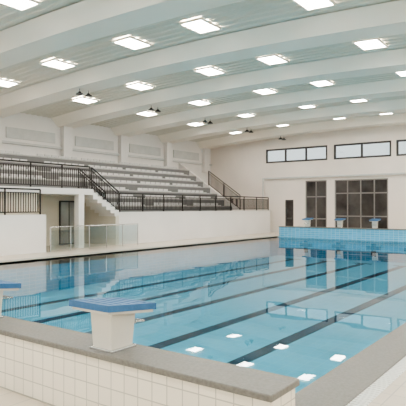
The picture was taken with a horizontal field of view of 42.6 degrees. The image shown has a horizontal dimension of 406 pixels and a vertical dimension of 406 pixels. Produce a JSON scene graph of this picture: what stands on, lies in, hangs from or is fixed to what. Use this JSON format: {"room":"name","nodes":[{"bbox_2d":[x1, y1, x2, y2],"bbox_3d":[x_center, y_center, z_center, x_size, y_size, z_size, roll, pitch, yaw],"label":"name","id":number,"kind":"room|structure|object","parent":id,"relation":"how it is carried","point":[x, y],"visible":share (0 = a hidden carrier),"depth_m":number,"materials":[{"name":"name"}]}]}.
{"room":"indoor swimming pool","nodes":[
{"label":"indoor swimming pool","id":0,"kind":"room"},
{"bbox_2d":[2,113,210,185],"bbox_3d":[-10.180,-1.500,26.102,0.300,7.000,36.600,0,-1,36],"label":"wall","id":1,"kind":"structure","parent":0,"point":[19,120],"depth_m":30.75,"materials":[{"name":"white paint"}]},
{"bbox_2d":[6,127,198,160],"bbox_3d":[-10.327,-3.579,25.606,0.050,0.550,33.800,0,-1,36],"label":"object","id":2,"kind":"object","parent":1,"relation":"attached to","point":[11,132],"depth_m":30.67,"materials":[{"name":"grey paint"}]},
{"bbox_2d":[0,116,208,172],"bbox_3d":[-8.928,-3.365,27.306,0.290,1.850,31.400,0,-1,36],"label":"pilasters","id":3,"kind":"structure","parent":1,"relation":"attached to","point":[66,132],"depth_m":32.43,"materials":[{"name":"white paint"}]},
{"bbox_2d":[2,140,211,165],"bbox_3d":[-9.999,-3.061,25.981,0.150,0.120,36.000,0,-1,36],"label":"trim","id":4,"kind":"structure","parent":1,"relation":"attached to","point":[3,141],"depth_m":30.55,"materials":[{"name":"grey paint"}]},
{"bbox_2d":[0,0,405,141],"bbox_3d":[1.869,-4.782,17.277,29.600,1.112,36.000,0,-1,36],"label":"ceiling","id":5,"kind":"structure","parent":0,"point":[247,14],"depth_m":18.70,"materials":[{"name":"white metal"}]},
{"bbox_2d":[0,78,19,87],"bbox_3d":[-8.294,-4.974,21.517,0.820,0.111,1.060,0,-1,36],"label":"ceiling light","id":6,"kind":"object","parent":5,"relation":"attached to","point":[3,82],"visible":1,"depth_m":21.62,"materials":[{"name":"white plastic"}]},
{"bbox_2d":[0,0,40,10],"bbox_3d":[-4.935,-5.292,13.593,0.820,0.066,1.060,0,-1,36],"label":"ceiling light","id":7,"kind":"object","parent":5,"relation":"attached to","point":[22,5],"visible":1,"depth_m":13.78,"materials":[{"name":"white plastic"}]},
{"bbox_2d":[40,58,76,69],"bbox_3d":[-5.393,-5.166,19.388,0.820,0.089,1.060,0,-1,36],"label":"ceiling light","id":8,"kind":"object","parent":5,"relation":"attached to","point":[54,63],"visible":1,"depth_m":19.35,"materials":[{"name":"white plastic"}]},
{"bbox_2d":[71,96,98,103],"bbox_3d":[-5.689,-4.947,25.063,0.820,0.111,1.060,0,-1,36],"label":"ceiling light","id":9,"kind":"object","parent":5,"relation":"attached to","point":[85,100],"visible":1,"depth_m":25.03,"materials":[{"name":"white plastic"}]},
{"bbox_2d":[0,0,244,68],"bbox_3d":[-1.032,-4.587,13.326,29.600,1.502,1.900,0,-1,36],"label":"roof beam","id":10,"kind":"structure","parent":5,"relation":"attached to","point":[86,20],"depth_m":14.46,"materials":[{"name":"white paint"}]},
{"bbox_2d":[112,36,151,49],"bbox_3d":[-2.330,-5.265,17.139,0.820,0.066,1.060,0,-1,36],"label":"ceiling light","id":11,"kind":"object","parent":5,"relation":"attached to","point":[130,42],"visible":1,"depth_m":17.09,"materials":[{"name":"white plastic"}]},
{"bbox_2d":[125,82,154,90],"bbox_3d":[-2.788,-5.139,22.933,0.820,0.089,1.060,0,-1,36],"label":"ceiling light","id":12,"kind":"object","parent":5,"relation":"attached to","point":[140,86],"visible":1,"depth_m":22.89,"materials":[{"name":"white plastic"}]},
{"bbox_2d":[135,111,158,116],"bbox_3d":[-3.084,-4.919,28.609,0.820,0.111,1.060,0,-1,36],"label":"ceiling light","id":13,"kind":"object","parent":5,"relation":"attached to","point":[144,113],"visible":0.9,"depth_m":28.57,"materials":[{"name":"white plastic"}]},
{"bbox_2d":[187,122,205,125],"bbox_3d":[-0.479,-4.892,32.155,0.820,0.111,1.060,0,-1,36],"label":"ceiling light","id":14,"kind":"object","parent":5,"relation":"attached to","point":[197,123],"visible":0.74,"depth_m":32.26,"materials":[{"name":"white plastic"}]},
{"bbox_2d":[187,100,211,105],"bbox_3d":[-0.183,-5.112,26.480,0.820,0.089,1.060,0,-1,36],"label":"ceiling light","id":15,"kind":"object","parent":5,"relation":"attached to","point":[199,102],"visible":0.86,"depth_m":26.48,"materials":[{"name":"white plastic"}]},
{"bbox_2d":[179,17,221,33],"bbox_3d":[-0.074,-5.269,15.481,0.820,0.071,1.060,0,-1,36],"label":"ceiling light","id":16,"kind":"object","parent":5,"relation":"attached to","point":[200,25],"visible":1,"depth_m":15.43,"materials":[{"name":"white plastic"}]},
{"bbox_2d":[0,0,405,117],"bbox_3d":[1.573,-4.560,16.872,29.600,1.502,1.900,0,-1,36],"label":"roof beam","id":17,"kind":"structure","parent":5,"relation":"attached to","point":[388,18],"depth_m":16.93,"materials":[{"name":"white paint"}]},
{"bbox_2d":[76,89,91,96],"bbox_3d":[-4.955,-4.599,21.668,0.320,0.240,0.800,0,-1,36],"label":"lamp","id":18,"kind":"object","parent":17,"relation":"hanging from","point":[79,91],"visible":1,"depth_m":21.47,"materials":[{"name":"black metal"}]},
{"bbox_2d":[194,66,225,75],"bbox_3d":[0.275,-5.238,20.685,0.820,0.066,1.060,0,-1,36],"label":"ceiling light","id":19,"kind":"object","parent":5,"relation":"attached to","point":[209,71],"visible":0.99,"depth_m":20.65,"materials":[{"name":"white plastic"}]},
{"bbox_2d":[51,48,405,127],"bbox_3d":[4.178,-4.532,20.418,29.600,1.502,1.900,0,-1,36],"label":"roof beam","id":20,"kind":"structure","parent":5,"relation":"attached to","point":[390,61],"depth_m":21.58,"materials":[{"name":"white paint"}]},
{"bbox_2d":[238,114,255,117],"bbox_3d":[2.422,-5.084,30.026,0.820,0.089,1.060,0,-1,36],"label":"ceiling light","id":21,"kind":"object","parent":5,"relation":"attached to","point":[244,115],"visible":0.6,"depth_m":30.16,"materials":[{"name":"white plastic"}]},
{"bbox_2d":[111,78,405,136],"bbox_3d":[6.782,-4.505,23.964,29.600,1.502,1.900,0,-1,36],"label":"roof beam","id":22,"kind":"structure","parent":5,"relation":"attached to","point":[396,87],"depth_m":25.92,"materials":[{"name":"white paint"}]},
{"bbox_2d":[253,89,277,94],"bbox_3d":[2.880,-5.210,24.231,0.820,0.066,1.060,0,-1,36],"label":"ceiling light","id":23,"kind":"object","parent":5,"relation":"attached to","point":[264,91],"visible":0.76,"depth_m":24.28,"materials":[{"name":"white plastic"}]},
{"bbox_2d":[255,54,288,64],"bbox_3d":[2.531,-5.242,19.027,0.820,0.071,1.060,0,-1,36],"label":"ceiling light","id":24,"kind":"object","parent":5,"relation":"attached to","point":[272,59],"visible":0.97,"depth_m":18.98,"materials":[{"name":"white plastic"}]},
{"bbox_2d":[158,99,405,143],"bbox_3d":[9.387,-4.478,27.510,29.600,1.502,1.900,0,-1,36],"label":"roof beam","id":25,"kind":"structure","parent":5,"relation":"attached to","point":[398,105],"depth_m":30.08,"materials":[{"name":"white paint"}]},
{"bbox_2d":[197,113,405,148],"bbox_3d":[11.992,-4.451,31.056,29.600,1.502,1.900,0,-1,36],"label":"roof beam","id":26,"kind":"structure","parent":5,"relation":"attached to","point":[395,119],"depth_m":34.17,"materials":[{"name":"white paint"}]},
{"bbox_2d":[299,105,316,108],"bbox_3d":[5.484,-5.183,27.776,0.820,0.066,1.060,0,-1,36],"label":"ceiling light","id":27,"kind":"object","parent":5,"relation":"attached to","point":[309,106],"visible":0.54,"depth_m":27.91,"materials":[{"name":"white plastic"}]},
{"bbox_2d":[292,0,335,10],"bbox_3d":[2.828,-5.190,13.349,0.820,0.093,1.060,0,-1,36],"label":"ceiling light","id":28,"kind":"object","parent":5,"relation":"attached to","point":[308,5],"visible":1,"depth_m":13.53,"materials":[{"name":"white plastic"}]},
{"bbox_2d":[310,80,334,86],"bbox_3d":[5.136,-5.215,22.573,0.820,0.071,1.060,0,-1,36],"label":"ceiling light","id":29,"kind":"object","parent":5,"relation":"attached to","point":[320,83],"visible":0.71,"depth_m":22.66,"materials":[{"name":"white plastic"}]},
{"bbox_2d":[350,99,368,102],"bbox_3d":[7.741,-5.188,26.119,0.820,0.071,1.060,0,-1,36],"label":"ceiling light","id":30,"kind":"object","parent":5,"relation":"attached to","point":[362,100],"visible":0.46,"depth_m":26.29,"materials":[{"name":"white plastic"}]},
{"bbox_2d":[352,37,387,50],"bbox_3d":[5.433,-5.162,16.895,0.820,0.093,1.060,0,-1,36],"label":"ceiling light","id":31,"kind":"object","parent":5,"relation":"attached to","point":[373,43],"visible":0.93,"depth_m":16.86,"materials":[{"name":"white plastic"}]},
{"bbox_2d":[394,71,405,76],"bbox_3d":[8.037,-5.135,20.441,0.820,0.093,1.060,0,-1,36],"label":"ceiling light","id":32,"kind":"object","parent":5,"relation":"attached to","point":[401,74],"visible":0.68,"depth_m":20.63,"materials":[{"name":"white plastic"}]},
{"bbox_2d":[0,232,405,405],"bbox_3d":[1.869,2.082,17.224,29.600,0.300,36.000,0,-1,36],"label":"floor","id":33,"kind":"structure","parent":0,"point":[394,394],"depth_m":18.91,"materials":[{"name":"tile"}]},
{"bbox_2d":[50,223,137,251],"bbox_3d":[-4.583,1.464,22.713,0.042,1.021,5.039,0,-1,36],"label":"glass balustrade","id":34,"kind":"object","parent":33,"relation":"on","point":[134,223],"visible":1,"depth_m":22.30,"materials":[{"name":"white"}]},
{"bbox_2d":[0,150,270,255],"bbox_3d":[-7.784,-0.517,23.850,6.180,5.000,35.180,0,-1,36],"label":"stand","id":35,"kind":"object","parent":33,"relation":"on","point":[20,233],"visible":0.83,"depth_m":26.39,"materials":[{"name":"white paint"}]},
{"bbox_2d":[0,187,40,214],"bbox_3d":[-11.149,-0.104,14.469,0.066,1.031,15.746,0,-1,36],"label":"safety railing","id":36,"kind":"object","parent":35,"relation":"on","point":[4,192],"visible":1,"depth_m":20.07,"materials":[{"name":"black metal"}]},
{"bbox_2d":[0,159,90,188],"bbox_3d":[-10.572,-1.194,15.853,0.066,1.031,18.646,0,-1,36],"label":"safety railing","id":37,"kind":"object","parent":35,"relation":"on","point":[30,162],"visible":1,"depth_m":21.46,"materials":[{"name":"black metal"}]},
{"bbox_2d":[59,201,73,244],"bbox_3d":[-6.505,0.943,25.183,0.070,2.100,1.100,0,-1,36],"label":"door","id":38,"kind":"structure","parent":35,"relation":"attached to","point":[66,208],"depth_m":25.03,"materials":[{"name":"grey glass"}]},
{"bbox_2d":[78,167,118,209],"bbox_3d":[-4.887,-0.596,24.348,0.966,2.046,1.716,0,-1,36],"label":"stair railing","id":39,"kind":"object","parent":35,"relation":"on","point":[97,190],"visible":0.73,"depth_m":24.18,"materials":[{"name":"black metal"}]},
{"bbox_2d":[119,193,268,211],"bbox_3d":[0.300,0.010,30.645,0.066,0.931,14.516,0,-1,36],"label":"safety railing","id":40,"kind":"object","parent":35,"relation":"on","point":[224,203],"visible":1,"depth_m":29.44,"materials":[{"name":"black metal"}]},
{"bbox_2d":[208,171,239,206],"bbox_3d":[1.411,-0.872,35.078,2.616,2.717,0.066,0,-1,36],"label":"stair railing","id":41,"kind":"object","parent":35,"relation":"on","point":[216,188],"visible":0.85,"depth_m":35.07,"materials":[{"name":"black metal"}]},
{"bbox_2d":[0,236,405,405],"bbox_3d":[2.462,2.555,17.901,14.050,1.265,25.200,0,-1,36],"label":"swimming pool","id":42,"kind":"object","parent":33,"relation":"in","point":[328,314],"visible":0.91,"depth_m":15.73,"materials":[{"name":"liquid"}]},
{"bbox_3d":[2.462,2.088,17.905,14.050,0.300,25.800,0,-1,36],"label":"trim","id":43,"kind":"structure","parent":33,"relation":"attached to","visible":0},
{"bbox_2d":[0,315,299,405],"bbox_3d":[-5.067,1.594,7.668,13.980,0.630,0.420,0,-1,36],"label":"wall","id":44,"kind":"structure","parent":43,"relation":"on","point":[51,365],"depth_m":4.30,"materials":[{"name":"beige tile"}]},
{"bbox_2d":[0,280,20,317],"bbox_3d":[-2.391,1.049,5.707,0.480,0.430,0.580,0,-1,36],"label":"starting block","id":45,"kind":"object","parent":44,"relation":"on","point":[4,285],"visible":1,"depth_m":5.73,"materials":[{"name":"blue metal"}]},
{"bbox_2d":[69,297,155,353],"bbox_3d":[-0.779,1.040,4.523,0.480,0.430,0.580,0,-1,36],"label":"starting block","id":46,"kind":"object","parent":44,"relation":"on","point":[113,320],"visible":1,"depth_m":4.41,"materials":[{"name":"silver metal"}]},
{"bbox_2d":[279,226,405,240],"bbox_3d":[10.153,1.731,28.066,13.360,0.670,0.480,0,-1,36],"label":"wall","id":47,"kind":"structure","parent":43,"relation":"on","point":[284,231],"depth_m":29.39,"materials":[{"name":"blue tile"}]},
{"bbox_2d":[302,218,312,226],"bbox_3d":[6.234,1.153,30.962,0.480,0.530,0.580,0,-1,36],"label":"starting block","id":48,"kind":"object","parent":47,"relation":"on","point":[307,223],"visible":1,"depth_m":30.86,"materials":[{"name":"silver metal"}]},
{"bbox_2d":[334,218,345,227],"bbox_3d":[7.846,1.144,29.778,0.480,0.530,0.580,0,-1,36],"label":"starting block","id":49,"kind":"object","parent":47,"relation":"on","point":[339,220],"visible":1,"depth_m":29.66,"materials":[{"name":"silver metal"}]},
{"bbox_2d":[369,219,380,228],"bbox_3d":[9.458,1.135,28.594,0.480,0.530,0.580,0,-1,36],"label":"starting block","id":50,"kind":"object","parent":47,"relation":"on","point":[374,221],"visible":1,"depth_m":28.48,"materials":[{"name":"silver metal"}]},
{"bbox_2d":[211,124,405,231],"bbox_3d":[12.614,-2.105,31.884,30.200,8.300,0.300,0,-1,36],"label":"wall","id":51,"kind":"structure","parent":0,"point":[243,166],"depth_m":35.94,"materials":[{"name":"white paint"}]},
{"bbox_2d":[262,178,263,209],"bbox_3d":[4.375,0.139,37.577,0.100,3.900,0.250,0,-1,36],"label":"drain pipe","id":52,"kind":"object","parent":51,"relation":"attached to","point":[262,178],"visible":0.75,"depth_m":37.50,"materials":[{"name":"grey paint"}]},
{"bbox_2d":[285,200,293,225],"bbox_3d":[6.102,0.931,36.551,0.650,2.300,0.090,0,-1,36],"label":"door","id":53,"kind":"structure","parent":51,"relation":"in","point":[289,204],"depth_m":36.55,"materials":[{"name":"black glass"}]},
{"bbox_2d":[266,145,326,162],"bbox_3d":[6.484,-3.371,36.303,4.700,1.000,0.090,0,-1,36],"label":"window","id":54,"kind":"structure","parent":51,"relation":"in","point":[305,148],"depth_m":36.25,"materials":[{"name":"black metal"}]},
{"bbox_2d":[306,180,326,226],"bbox_3d":[7.713,0.272,35.372,1.550,3.600,0.090,0,-1,36],"label":"window","id":55,"kind":"structure","parent":51,"relation":"in","point":[316,191],"depth_m":35.31,"materials":[{"name":"glass"}]},
{"bbox_2d":[264,173,405,178],"bbox_3d":[14.374,-1.817,30.309,24.700,0.100,0.150,0,-1,36],"label":"trim","id":56,"kind":"structure","parent":51,"relation":"attached to","point":[380,173],"depth_m":34.24,"materials":[{"name":"grey paint"}]},
{"bbox_2d":[335,178,387,228],"bbox_3d":[10.192,0.083,33.553,3.500,3.250,0.090,0,-1,36],"label":"window","id":57,"kind":"structure","parent":51,"relation":"in","point":[359,201],"depth_m":33.50,"materials":[{"name":"glass"}]},
{"bbox_2d":[334,140,390,159],"bbox_3d":[10.252,-3.393,33.536,3.750,1.000,0.090,0,-1,36],"label":"window","id":58,"kind":"structure","parent":51,"relation":"in","point":[376,142],"depth_m":33.47,"materials":[{"name":"black metal"}]},
{"bbox_2d":[396,139,405,155],"bbox_3d":[13.657,-3.412,31.035,4.100,1.000,0.090,0,-1,36],"label":"window","id":59,"kind":"structure","parent":51,"relation":"in","point":[403,140],"depth_m":32.17,"materials":[{"name":"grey glass"}]}
]}

